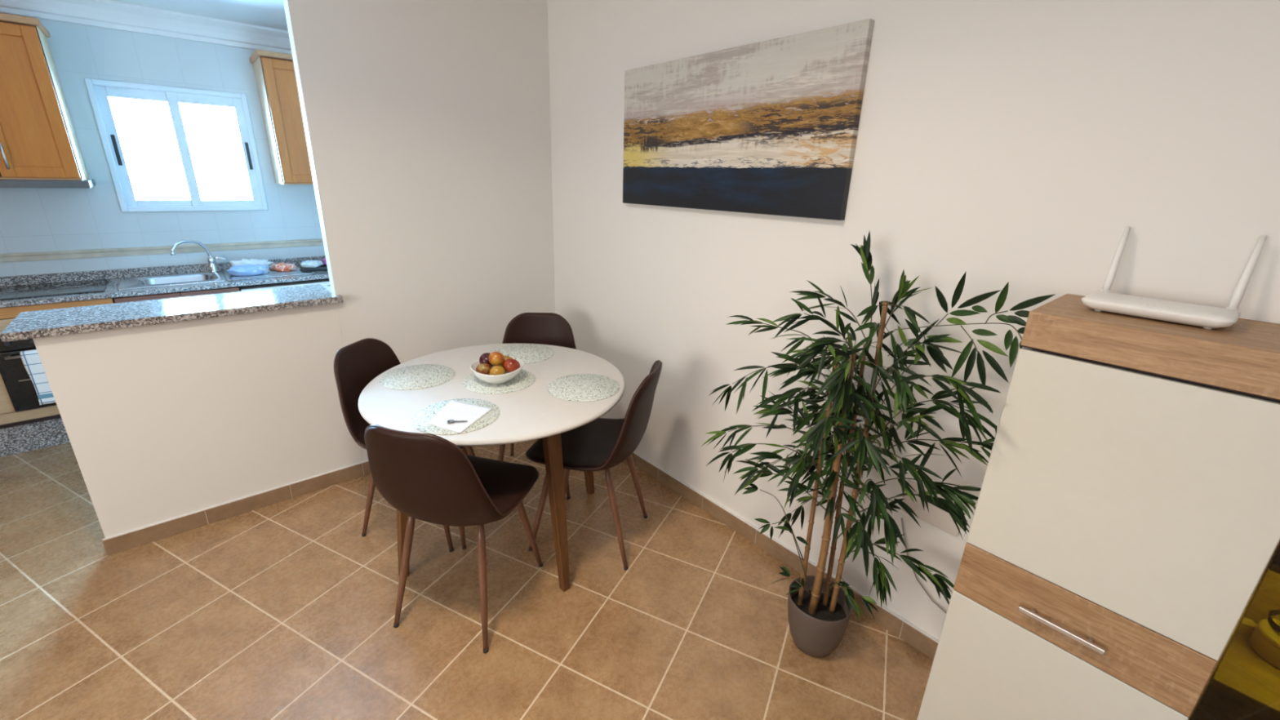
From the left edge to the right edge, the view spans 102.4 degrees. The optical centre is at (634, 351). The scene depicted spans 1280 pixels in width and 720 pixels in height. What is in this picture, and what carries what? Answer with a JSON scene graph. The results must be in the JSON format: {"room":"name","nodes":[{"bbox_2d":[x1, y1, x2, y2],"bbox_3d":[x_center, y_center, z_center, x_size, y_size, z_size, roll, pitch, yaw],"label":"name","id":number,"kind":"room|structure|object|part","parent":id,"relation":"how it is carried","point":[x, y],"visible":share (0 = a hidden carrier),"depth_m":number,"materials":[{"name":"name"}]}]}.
{"room":"dining room","nodes":[
{"label":"dining room","id":0,"kind":"room"},
{"bbox_2d":[0,12,324,297],"bbox_3d":[-3.572,-0.806,3.159,5.000,2.470,0.100,-14,24,-39],"label":"wall","id":1,"kind":"structure","parent":0,"point":[33,220],"depth_m":3.27,"materials":[{"name":"tile"}]},
{"bbox_2d":[0,13,88,180],"bbox_3d":[-3.578,-1.309,2.634,0.927,0.801,0.383,-14,24,-39],"label":"upper cabinet","id":2,"kind":"object","parent":1,"relation":"attached to","point":[38,140],"visible":1,"depth_m":2.75,"materials":[{"name":"brown wood"}]},
{"bbox_3d":[-3.330,-1.032,2.714,0.012,0.130,0.032,-14,24,-39],"label":"handle","id":3,"kind":"part","parent":2,"relation":"part of","materials":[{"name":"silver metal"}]},
{"bbox_3d":[-3.572,-1.674,2.515,0.927,0.034,0.372,-14,24,-39],"label":"cornice","id":4,"kind":"part","parent":2,"relation":"part of","materials":[{"name":"brown wood"}]},
{"bbox_3d":[-3.259,-1.315,2.719,0.185,0.641,0.009,-14,24,-39],"label":"door panel","id":5,"kind":"part","parent":2,"relation":"part of","materials":[{"name":"brown wood"}]},
{"bbox_3d":[-3.497,-0.899,2.660,0.893,0.010,0.042,-14,24,-39],"label":"light rail","id":6,"kind":"part","parent":2,"relation":"part of","materials":[{"name":"brown wood"}]},
{"bbox_2d":[0,179,95,188],"bbox_3d":[-3.570,-0.914,2.784,0.895,0.042,0.362,-14,24,-39],"label":"hood","id":7,"kind":"object","parent":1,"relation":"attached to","point":[86,184],"visible":1,"depth_m":2.83,"materials":[{"name":"metal"}]},
{"bbox_2d":[0,0,292,53],"bbox_3d":[-3.542,-1.873,2.663,4.830,0.130,0.100,-14,24,-39],"label":"trim","id":8,"kind":"structure","parent":1,"relation":"attached to","point":[108,14],"depth_m":3.15,"materials":[{"name":"paint"}]},
{"bbox_2d":[0,239,323,262],"bbox_3d":[-3.604,-0.581,3.130,4.830,0.052,0.016,-14,24,-39],"label":"trim","id":9,"kind":"structure","parent":1,"relation":"attached to","point":[77,254],"depth_m":3.42,"materials":[{"name":"beige tile"}]},
{"bbox_2d":[84,78,268,212],"bbox_3d":[-3.007,-1.342,3.442,0.782,0.771,0.070,-14,24,-39],"label":"window","id":10,"kind":"structure","parent":1,"relation":"in","point":[99,91],"depth_m":3.37,"materials":[{"name":"metal"}]},
{"bbox_3d":[-3.150,-1.312,3.341,0.372,0.715,0.024,-14,24,-39],"label":"sash","id":11,"kind":"part","parent":10,"relation":"part of","materials":[{"name":"metal"}]},
{"bbox_3d":[-2.874,-1.370,3.536,0.396,0.715,0.024,-14,24,-39],"label":"sash","id":12,"kind":"part","parent":10,"relation":"part of","materials":[{"name":"metal"}]},
{"bbox_2d":[249,48,313,185],"bbox_3d":[-2.276,-1.635,3.716,0.659,0.816,0.372,-14,24,-39],"label":"upper cabinet","id":13,"kind":"object","parent":1,"relation":"attached to","point":[274,72],"visible":0.28,"depth_m":3.47,"materials":[{"name":"brown wood"}]},
{"bbox_3d":[-2.266,-2.006,3.592,0.659,0.034,0.372,-14,24,-39],"label":"cornice","id":14,"kind":"part","parent":13,"relation":"part of","materials":[{"name":"brown wood"}]},
{"bbox_3d":[-2.295,-1.554,3.515,0.196,0.656,0.009,-14,24,-39],"label":"door panel","id":15,"kind":"part","parent":13,"relation":"part of","materials":[{"name":"brown wood"}]},
{"bbox_3d":[-2.192,-1.216,3.741,0.625,0.010,0.042,-14,24,-39],"label":"light rail","id":16,"kind":"part","parent":13,"relation":"part of","materials":[{"name":"brown wood"}]},
{"bbox_2d":[32,0,555,537],"bbox_3d":[-1.351,-0.546,2.558,2.327,2.470,0.110,-14,24,-39],"label":"wall","id":17,"kind":"structure","parent":0,"point":[427,123],"depth_m":2.47,"materials":[{"name":"paint"}]},
{"bbox_2d":[0,284,343,342],"bbox_3d":[-1.937,-0.198,2.273,1.080,0.030,0.380,-14,24,-39],"label":"bar","id":18,"kind":"object","parent":17,"relation":"on","point":[74,320],"visible":1,"depth_m":2.15,"materials":[{"name":"stone"}]},
{"bbox_2d":[102,460,370,555],"bbox_3d":[-1.383,0.613,2.861,2.237,0.080,0.010,-14,24,-39],"label":"baseboard","id":19,"kind":"structure","parent":17,"relation":"attached to","point":[129,540],"depth_m":2.42,"materials":[{"name":"tile"}]},
{"bbox_2d":[108,0,547,31],"bbox_3d":[-2.901,-1.855,2.028,5.200,0.270,2.050,-14,24,-39],"label":"ceiling","id":20,"kind":"structure","parent":0,"point":[264,13],"depth_m":3.08,"materials":[{"name":"paint"}]},
{"bbox_2d":[0,439,933,719],"bbox_3d":[-1.107,1.393,0.842,5.200,0.100,7.750,-14,24,-39],"label":"floor","id":21,"kind":"structure","parent":0,"point":[284,610],"depth_m":1.89,"materials":[{"name":"tile"}]},
{"bbox_2d":[0,417,70,457],"bbox_3d":[-2.998,0.370,3.323,4.028,0.165,0.020,-14,24,-39],"label":"plinth","id":22,"kind":"object","parent":21,"relation":"on","point":[51,433],"visible":0.02,"depth_m":2.94,"materials":[{"name":"stone"}]},
{"bbox_2d":[0,297,119,429],"bbox_3d":[-3.444,-0.010,3.091,0.602,0.670,0.563,-14,24,-39],"label":"base cabinet","id":23,"kind":"object","parent":21,"relation":"on","point":[9,418],"visible":0.16,"depth_m":2.84,"materials":[{"name":"brown wood"}]},
{"bbox_3d":[-3.459,0.137,2.750,0.094,0.424,0.022,-14,24,-39],"label":"panel","id":24,"kind":"part","parent":23,"relation":"part of","materials":[{"name":"brown wood"}]},
{"bbox_3d":[-3.262,-0.156,2.826,0.598,0.084,0.022,-14,24,-39],"label":"filler panel","id":25,"kind":"part","parent":23,"relation":"part of","materials":[{"name":"brown wood"}]},
{"bbox_2d":[0,337,56,412],"bbox_3d":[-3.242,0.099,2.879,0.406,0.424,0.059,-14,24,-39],"label":"oven","id":26,"kind":"object","parent":23,"relation":"in","point":[20,388],"visible":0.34,"depth_m":2.80,"materials":[{"name":"black glass"}]},
{"bbox_3d":[-3.347,-0.040,2.740,0.026,0.026,0.016,-14,24,-39],"label":"knob","id":27,"kind":"part","parent":26,"relation":"part of","materials":[{"name":"black plastic"}]},
{"bbox_3d":[-3.233,0.004,2.839,0.320,0.014,0.039,-14,24,-39],"label":"handle","id":28,"kind":"part","parent":26,"relation":"part of","materials":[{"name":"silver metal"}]},
{"bbox_3d":[-3.252,-0.070,2.840,0.406,0.079,0.016,-14,24,-39],"label":"control panel","id":29,"kind":"part","parent":26,"relation":"part of","materials":[{"name":"black glass"}]},
{"bbox_2d":[20,349,55,404],"bbox_3d":[-3.203,0.123,2.890,0.268,0.308,0.041,-14,24,-39],"label":"tea towel","id":30,"kind":"object","parent":26,"relation":"hanging from","point":[31,360],"visible":0.2,"depth_m":2.81,"materials":[{"name":"white fabric"}]},
{"bbox_3d":[-3.275,0.321,2.986,0.598,0.058,0.022,-14,24,-39],"label":"panel","id":31,"kind":"part","parent":23,"relation":"part of","materials":[{"name":"brown wood"}]},
{"bbox_3d":[-3.260,-0.227,2.802,0.598,0.058,0.022,-14,24,-39],"label":"drawer","id":32,"kind":"part","parent":23,"relation":"part of","materials":[{"name":"brown wood"}]},
{"bbox_2d":[114,287,239,303],"bbox_3d":[-2.990,-0.120,3.467,0.585,0.662,0.563,-14,24,-39],"label":"base cabinet","id":33,"kind":"object","parent":21,"relation":"on","point":[131,299],"visible":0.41,"depth_m":3.15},
{"bbox_3d":[-2.925,-0.037,3.178,0.290,0.632,0.022,-14,24,-39],"label":"door","id":34,"kind":"part","parent":33,"relation":"part of","materials":[{"name":"brown wood"}]},
{"bbox_3d":[-2.702,-0.092,3.361,0.290,0.632,0.022,-14,24,-39],"label":"door","id":35,"kind":"part","parent":33,"relation":"part of","materials":[{"name":"brown wood"}]},
{"bbox_2d":[235,278,331,292],"bbox_3d":[-2.539,-0.225,3.842,0.592,0.645,0.564,-14,24,-39],"label":"dishwasher","id":36,"kind":"object","parent":21,"relation":"on","point":[325,282],"visible":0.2,"depth_m":3.56,"materials":[{"name":"white plastic"}]},
{"bbox_2d":[333,337,475,551],"bbox_3d":[-0.994,0.392,2.334,0.536,0.856,0.463,5,19,10],"label":"dining chair","id":37,"kind":"object","parent":21,"relation":"on","point":[356,364],"visible":0.34,"depth_m":2.24,"materials":[{"name":"brown leather"}]},
{"bbox_3d":[-1.172,0.162,2.296,0.160,0.397,0.455,5,19,10],"label":"backrest","id":38,"kind":"part","parent":37,"relation":"part of","materials":[{"name":"brown leather"}]},
{"bbox_3d":[-1.168,0.619,2.276,0.129,0.434,0.029,-4,19,-16],"label":"leg","id":39,"kind":"part","parent":37,"relation":"part of","materials":[{"name":"brown wood"}]},
{"bbox_3d":[-0.934,0.350,2.307,0.413,0.086,0.456,5,19,10],"label":"seat","id":40,"kind":"part","parent":37,"relation":"part of","materials":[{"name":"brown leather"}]},
{"bbox_3d":[-0.840,0.644,2.218,0.028,0.438,0.126,-16,25,-42],"label":"leg","id":41,"kind":"part","parent":37,"relation":"part of","materials":[{"name":"brown wood"}]},
{"bbox_3d":[-0.778,0.549,2.506,0.126,0.438,0.028,-6,20,-22],"label":"leg","id":42,"kind":"part","parent":37,"relation":"part of","materials":[{"name":"brown wood"}]},
{"bbox_2d":[364,424,542,653],"bbox_3d":[-0.631,0.558,1.869,0.463,0.856,0.536,6,19,14],"label":"dining chair","id":43,"kind":"object","parent":21,"relation":"on","point":[428,477],"visible":1,"depth_m":1.62,"materials":[{"name":"brown leather"}]},
{"bbox_3d":[-0.826,0.773,1.844,0.029,0.434,0.129,18,25,40],"label":"leg","id":44,"kind":"part","parent":43,"relation":"part of","materials":[{"name":"brown wood"}]},
{"bbox_3d":[-0.675,0.400,1.625,0.455,0.397,0.160,6,19,14],"label":"backrest","id":45,"kind":"part","parent":43,"relation":"part of","materials":[{"name":"brown leather"}]},
{"bbox_3d":[-0.733,0.671,2.148,0.028,0.438,0.126,-5,20,-18],"label":"leg","id":46,"kind":"part","parent":43,"relation":"part of","materials":[{"name":"brown wood"}]},
{"bbox_3d":[-0.520,0.807,1.766,0.029,0.434,0.129,-3,19,-12],"label":"leg","id":47,"kind":"part","parent":43,"relation":"part of","materials":[{"name":"brown wood"}]},
{"bbox_3d":[-0.613,0.492,1.908,0.456,0.086,0.413,6,19,14],"label":"seat","id":48,"kind":"part","parent":43,"relation":"part of","materials":[{"name":"brown leather"}]},
{"bbox_3d":[-0.435,0.704,2.072,0.126,0.438,0.028,-14,24,-38],"label":"leg","id":49,"kind":"part","parent":43,"relation":"part of","materials":[{"name":"brown wood"}]},
{"bbox_2d":[357,343,625,591],"bbox_3d":[-0.581,0.476,2.285,1.062,0.745,1.062,-14,24,-39],"label":"dining table","id":50,"kind":"object","parent":21,"relation":"on","point":[531,412],"visible":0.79,"depth_m":1.98,"materials":[{"name":"white paint"}]},
{"bbox_3d":[-0.907,0.570,2.019,0.114,0.720,0.060,-14,24,-39],"label":"leg","id":51,"kind":"part","parent":50,"relation":"part of","materials":[{"name":"brown wood"}]},
{"bbox_2d":[379,364,454,390],"bbox_3d":[-0.924,0.105,2.188,0.298,0.002,0.298,11,21,27],"label":"placemat","id":52,"kind":"object","parent":50,"relation":"on","point":[422,375],"visible":1,"depth_m":2.18,"materials":[{"name":"white fabric"}]},
{"bbox_2d":[412,398,499,435],"bbox_3d":[-0.639,0.229,1.843,0.298,0.002,0.298,4,19,8],"label":"placemat","id":53,"kind":"object","parent":50,"relation":"on","point":[420,420],"visible":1,"depth_m":1.82,"materials":[{"name":"white fabric"}]},
{"bbox_2d":[426,400,492,432],"bbox_3d":[-0.636,0.227,1.841,0.220,0.002,0.201,10,20,24],"label":"paper sheet","id":54,"kind":"object","parent":53,"relation":"on","point":[454,410],"visible":1,"depth_m":1.84,"materials":[{"name":"white paper"}]},
{"bbox_2d":[446,419,467,423],"bbox_3d":[-0.618,0.243,1.785,0.072,0.002,0.027,0,19,-6],"label":"key","id":55,"kind":"object","parent":54,"relation":"on","point":[449,420],"visible":1,"depth_m":1.78,"materials":[{"name":"metal"}]},
{"bbox_3d":[-0.606,0.243,1.787,0.046,0.002,0.008,0,19,-6],"label":"key blade","id":56,"kind":"part","parent":55,"relation":"part of","materials":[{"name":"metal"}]},
{"bbox_3d":[-0.862,0.377,2.596,0.060,0.720,0.114,-14,24,-39],"label":"leg","id":57,"kind":"part","parent":50,"relation":"part of","materials":[{"name":"brown wood"}]},
{"bbox_2d":[462,368,535,394],"bbox_3d":[-0.572,0.120,2.171,0.298,0.002,0.298,15,23,35],"label":"placemat","id":58,"kind":"object","parent":50,"relation":"on","point":[524,379],"visible":0.77,"depth_m":2.12,"materials":[{"name":"white fabric"}]},
{"bbox_2d":[470,357,524,384],"bbox_3d":[-0.576,0.086,2.152,0.219,0.074,0.218,-14,24,-39],"label":"fruit bowl","id":59,"kind":"object","parent":58,"relation":"on","point":[491,379],"visible":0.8,"depth_m":2.08,"materials":[{"name":"white ceramic"}]},
{"bbox_2d":[475,361,491,374],"bbox_3d":[-0.622,0.076,2.120,0.066,0.065,0.065,13,22,31],"label":"apple","id":60,"kind":"object","parent":59,"relation":"in","point":[482,368],"visible":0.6,"depth_m":2.10,"materials":[{"name":"food"}]},
{"bbox_2d":[479,352,493,366],"bbox_3d":[-0.624,0.035,2.173,0.068,0.068,0.068,-2,19,-12],"label":"plum","id":61,"kind":"object","parent":59,"relation":"in","point":[483,357],"visible":0.44,"depth_m":2.15,"materials":[{"name":"purple food"}]},
{"bbox_2d":[488,350,504,365],"bbox_3d":[-0.574,0.030,2.130,0.066,0.063,0.065,-2,19,-12],"label":"apple","id":62,"kind":"object","parent":59,"relation":"in","point":[495,358],"visible":0.91,"depth_m":2.11,"materials":[{"name":"orange food"}]},
{"bbox_2d":[488,365,505,374],"bbox_3d":[-0.561,0.087,2.097,0.064,0.062,0.061,-4,19,-16],"label":"apple","id":63,"kind":"object","parent":59,"relation":"in","point":[496,370],"visible":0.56,"depth_m":2.07,"materials":[{"name":"yellow food"}]},
{"bbox_2d":[500,354,512,367],"bbox_3d":[-0.550,0.044,2.193,0.066,0.065,0.066,-3,19,-14],"label":"apple","id":64,"kind":"object","parent":59,"relation":"in","point":[505,356],"visible":0.27,"depth_m":2.17,"materials":[{"name":"yellow food"}]},
{"bbox_2d":[502,358,519,373],"bbox_3d":[-0.512,0.061,2.136,0.069,0.067,0.069,-2,19,-10],"label":"apple","id":65,"kind":"object","parent":59,"relation":"in","point":[510,365],"visible":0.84,"depth_m":2.11,"materials":[{"name":"red food"}]},
{"bbox_2d":[493,343,554,364],"bbox_3d":[-0.545,0.009,2.505,0.298,0.002,0.298,-4,19,-17],"label":"placemat","id":66,"kind":"object","parent":50,"relation":"on","point":[528,353],"visible":0.75,"depth_m":2.52,"materials":[{"name":"white fabric"}]},
{"bbox_3d":[-0.299,0.599,1.981,0.060,0.720,0.114,-14,24,-39],"label":"leg","id":67,"kind":"part","parent":50,"relation":"part of","materials":[{"name":"brown wood"}]},
{"bbox_2d":[546,373,619,401],"bbox_3d":[-0.212,0.146,2.123,0.298,0.002,0.298,-3,19,-14],"label":"placemat","id":68,"kind":"object","parent":50,"relation":"on","point":[576,387],"visible":1,"depth_m":2.11,"materials":[{"name":"white fabric"}]},
{"bbox_3d":[-0.254,0.406,2.558,0.114,0.720,0.060,-14,24,-39],"label":"leg","id":69,"kind":"part","parent":50,"relation":"part of","materials":[{"name":"brown wood"}]},
{"bbox_2d":[497,312,576,498],"bbox_3d":[-0.525,0.273,2.728,0.463,0.856,0.536,1,19,-3],"label":"dining chair","id":70,"kind":"object","parent":21,"relation":"on","point":[540,328],"visible":0.29,"depth_m":2.83,"materials":[{"name":"brown leather"}]},
{"bbox_3d":[-0.676,0.520,2.600,0.028,0.438,0.126,13,22,30],"label":"leg","id":71,"kind":"part","parent":70,"relation":"part of","materials":[{"name":"brown wood"}]},
{"bbox_3d":[-0.695,0.416,2.917,0.029,0.434,0.129,-9,21,-29],"label":"leg","id":72,"kind":"part","parent":70,"relation":"part of","materials":[{"name":"brown wood"}]},
{"bbox_3d":[-0.527,-0.002,2.834,0.455,0.397,0.160,1,19,-3],"label":"backrest","id":73,"kind":"part","parent":70,"relation":"part of","materials":[{"name":"brown leather"}]},
{"bbox_3d":[-0.367,0.523,2.615,0.028,0.438,0.126,-12,23,-35],"label":"leg","id":74,"kind":"part","parent":70,"relation":"part of","materials":[{"name":"brown wood"}]},
{"bbox_2d":[525,360,662,569],"bbox_3d":[-0.170,0.442,2.252,0.536,0.856,0.463,6,19,13],"label":"dining chair","id":75,"kind":"object","parent":21,"relation":"on","point":[600,444],"visible":0.83,"depth_m":2.13,"materials":[{"name":"brown leather"}]},
{"bbox_3d":[-0.401,0.656,2.217,0.126,0.438,0.028,-5,20,-20],"label":"leg","id":76,"kind":"part","parent":75,"relation":"part of","materials":[{"name":"brown wood"}]},
{"bbox_3d":[-0.325,0.563,2.501,0.028,0.438,0.126,-14,24,-39],"label":"leg","id":77,"kind":"part","parent":75,"relation":"part of","materials":[{"name":"brown wood"}]},
{"bbox_3d":[-0.227,0.388,2.250,0.413,0.086,0.456,6,19,13],"label":"seat","id":78,"kind":"part","parent":75,"relation":"part of","materials":[{"name":"brown leather"}]},
{"bbox_3d":[-0.079,0.694,2.138,0.129,0.434,0.029,17,24,39],"label":"leg","id":79,"kind":"part","parent":75,"relation":"part of","materials":[{"name":"brown wood"}]},
{"bbox_3d":[0.017,0.246,2.138,0.160,0.397,0.455,6,19,13],"label":"backrest","id":80,"kind":"part","parent":75,"relation":"part of","materials":[{"name":"brown leather"}]},
{"bbox_3d":[-0.001,0.598,2.431,0.129,0.434,0.029,-3,19,-13],"label":"leg","id":81,"kind":"part","parent":75,"relation":"part of","materials":[{"name":"brown wood"}]},
{"bbox_2d":[701,230,1055,657],"bbox_3d":[0.622,0.355,1.657,0.489,1.435,0.883,-14,24,-39],"label":"bamboo","id":82,"kind":"object","parent":21,"relation":"on","point":[820,611],"visible":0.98,"depth_m":1.55,"materials":[{"name":"plant"}]},
{"bbox_2d":[787,575,852,657],"bbox_3d":[0.643,0.951,1.824,0.210,0.200,0.210,-14,24,-39],"label":"pot","id":83,"kind":"object","parent":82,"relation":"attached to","point":[817,625],"depth_m":1.78,"materials":[{"name":"grey ceramic"}]},
{"bbox_2d":[916,293,1279,719],"bbox_3d":[1.293,0.633,1.078,0.360,1.311,1.000,-14,24,-38],"label":"highboard","id":84,"kind":"object","parent":21,"relation":"on","point":[1120,560],"visible":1,"depth_m":1.08,"materials":[{"name":"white wood"}]},
{"bbox_3d":[0.989,0.524,1.447,0.297,1.186,0.018,-14,24,-38],"label":"panel","id":85,"kind":"part","parent":84,"relation":"part of","materials":[{"name":"white wood"}]},
{"bbox_3d":[0.997,0.929,1.302,0.019,0.492,0.446,-14,24,-38],"label":"door","id":86,"kind":"part","parent":84,"relation":"part of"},
{"bbox_3d":[0.986,0.638,1.190,0.027,0.013,0.162,-14,24,-38],"label":"handle","id":87,"kind":"part","parent":84,"relation":"part of","materials":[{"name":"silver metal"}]},
{"bbox_3d":[1.005,0.623,1.199,0.019,0.150,0.446,-14,24,-38],"label":"drawer","id":88,"kind":"part","parent":84,"relation":"part of","materials":[{"name":"brown wood"}]},
{"bbox_3d":[1.014,0.299,1.091,0.019,0.526,0.446,-14,24,-38],"label":"door","id":89,"kind":"part","parent":84,"relation":"part of","materials":[{"name":"white wood"}]},
{"bbox_3d":[1.319,0.046,0.890,0.333,0.079,1.000,-14,24,-38],"label":"panel","id":90,"kind":"part","parent":84,"relation":"part of","materials":[{"name":"brown wood"}]},
{"bbox_3d":[1.416,0.624,1.184,0.006,1.186,0.962,-14,24,-38],"label":"panel","id":91,"kind":"part","parent":84,"relation":"part of","materials":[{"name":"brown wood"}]},
{"bbox_2d":[1080,226,1267,328],"bbox_3d":[1.149,-0.165,1.103,0.202,0.177,0.236,-13,23,-37],"label":"router","id":92,"kind":"object","parent":84,"relation":"on","point":[1206,317],"visible":1,"depth_m":1.07,"materials":[{"name":"white plastic"}]},
{"bbox_3d":[1.269,0.637,1.135,0.296,1.186,0.019,-14,24,-38],"label":"panel","id":93,"kind":"part","parent":84,"relation":"part of","materials":[{"name":"yellow wood"}]},
{"bbox_3d":[1.324,0.736,0.832,0.005,1.174,0.548,-14,24,-38],"label":"glass door","id":94,"kind":"part","parent":84,"relation":"part of","materials":[{"name":"yellow glass"}]},
{"bbox_3d":[-1.962,-0.381,4.314,0.916,0.670,0.563,-14,24,-39],"label":"base cabinet","id":95,"kind":"object","parent":21,"relation":"on","visible":0},
{"bbox_2d":[0,255,328,307],"bbox_3d":[-3.117,-0.443,3.221,4.028,0.080,0.588,-14,24,-39],"label":"countertop","id":96,"kind":"structure","parent":95,"relation":"on","point":[114,275],"depth_m":3.24,"materials":[{"name":"stone"}]},
{"bbox_2d":[0,279,110,300],"bbox_3d":[-3.448,-0.354,2.966,0.575,0.006,0.440,-14,24,-39],"label":"cooktop","id":97,"kind":"object","parent":96,"relation":"in","point":[11,292],"visible":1,"depth_m":2.99,"materials":[{"name":"black glass"}]},
{"bbox_2d":[169,239,227,272],"bbox_3d":[-2.982,-0.648,3.508,0.096,0.232,0.300,14,22,32],"label":"kitchen faucet","id":98,"kind":"object","parent":96,"relation":"on","point":[211,260],"visible":1,"depth_m":3.56,"materials":[{"name":"silver metal"}]},
{"bbox_3d":[-2.993,-0.681,3.464,0.026,0.143,0.242,8,20,19],"label":"spout","id":99,"kind":"part","parent":98,"relation":"part of","materials":[{"name":"silver metal"}]},
{"bbox_3d":[-2.909,-0.653,3.593,0.098,0.032,0.022,-2,19,-10],"label":"lever","id":100,"kind":"part","parent":98,"relation":"part of","materials":[{"name":"silver metal"}]},
{"bbox_2d":[116,264,311,297],"bbox_3d":[-2.825,-0.441,3.526,1.000,0.168,0.450,-14,24,-39],"label":"sink","id":101,"kind":"object","parent":96,"relation":"in","point":[152,281],"visible":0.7,"depth_m":3.44,"materials":[{"name":"metal"}]},
{"bbox_3d":[-3.007,-0.395,3.376,0.520,0.166,0.450,-14,24,-39],"label":"bowl","id":102,"kind":"part","parent":101,"relation":"part of","materials":[{"name":"metal"}]},
{"bbox_2d":[226,264,270,276],"bbox_3d":[-2.664,-0.564,3.542,0.243,0.062,0.230,-14,24,-39],"label":"plastic bag","id":103,"kind":"object","parent":101,"relation":"on","point":[244,269],"visible":1,"depth_m":3.49,"materials":[{"name":"blue plastic"}]},
{"bbox_2d":[229,258,275,269],"bbox_3d":[-2.740,-0.625,3.684,0.268,0.083,0.100,-14,24,-39],"label":"folded cloth","id":104,"kind":"object","parent":101,"relation":"on","point":[244,261],"visible":0.49,"depth_m":3.66,"materials":[{"name":"white fabric"}]},
{"bbox_2d":[268,262,297,271],"bbox_3d":[-2.542,-0.613,3.711,0.211,0.052,0.138,8,20,19],"label":"packet","id":105,"kind":"object","parent":101,"relation":"on","point":[282,267],"visible":0.99,"depth_m":3.67,"materials":[{"name":"orange plastic"}]},
{"bbox_2d":[298,264,327,271],"bbox_3d":[-2.341,-0.629,3.849,0.290,0.022,0.195,-14,24,-39],"label":"tray","id":106,"kind":"object","parent":96,"relation":"on","point":[323,267],"visible":0.44,"depth_m":3.78,"materials":[{"name":"black plastic"}]},
{"bbox_2d":[300,260,323,267],"bbox_3d":[-2.394,-0.651,3.807,0.146,0.045,0.155,-7,20,-23],"label":"packet","id":107,"kind":"object","parent":106,"relation":"on","point":[308,264],"visible":1,"depth_m":3.76,"materials":[{"name":"white plastic"}]},
{"bbox_2d":[321,257,326,264],"bbox_3d":[-2.329,-0.695,3.921,0.112,0.057,0.082,-14,24,-39],"label":"scourer","id":108,"kind":"object","parent":106,"relation":"on","point":[323,260],"visible":0.3,"depth_m":3.89,"materials":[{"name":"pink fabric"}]},
{"bbox_2d":[547,0,1279,639],"bbox_3d":[1.371,-0.078,1.143,0.100,2.620,5.700,-14,24,-38],"label":"wall","id":109,"kind":"structure","parent":0,"point":[1018,143],"depth_m":1.58,"materials":[{"name":"paint"}]},
{"bbox_2d":[622,18,874,220],"bbox_3d":[0.335,-0.879,2.078,0.030,0.593,1.175,-14,24,-38],"label":"painting","id":110,"kind":"object","parent":109,"relation":"attached to","point":[771,126],"visible":1,"depth_m":1.93,"materials":[{"name":"fabric"}]},
{"bbox_2d":[626,451,938,659],"bbox_3d":[1.262,1.124,1.548,0.021,0.080,5.600,-14,24,-38],"label":"baseboard","id":111,"kind":"structure","parent":109,"relation":"attached to","point":[913,635],"depth_m":2.26,"materials":[{"name":"tile"}]},
{"bbox_2d":[901,517,946,613],"bbox_3d":[1.030,0.756,1.716,0.005,0.283,0.332,-14,24,-38],"label":"cable","id":112,"kind":"object","parent":109,"relation":"attached to","point":[926,593],"visible":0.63,"depth_m":1.78,"materials":[{"name":"white plastic"}]},
{"bbox_2d":[901,480,966,537],"bbox_3d":[0.989,0.518,1.708,0.009,0.124,0.179,-14,24,-38],"label":"blank wall plate","id":113,"kind":"object","parent":109,"relation":"attached to","point":[936,517],"visible":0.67,"depth_m":1.71,"materials":[{"name":"plastic"}]}
]}

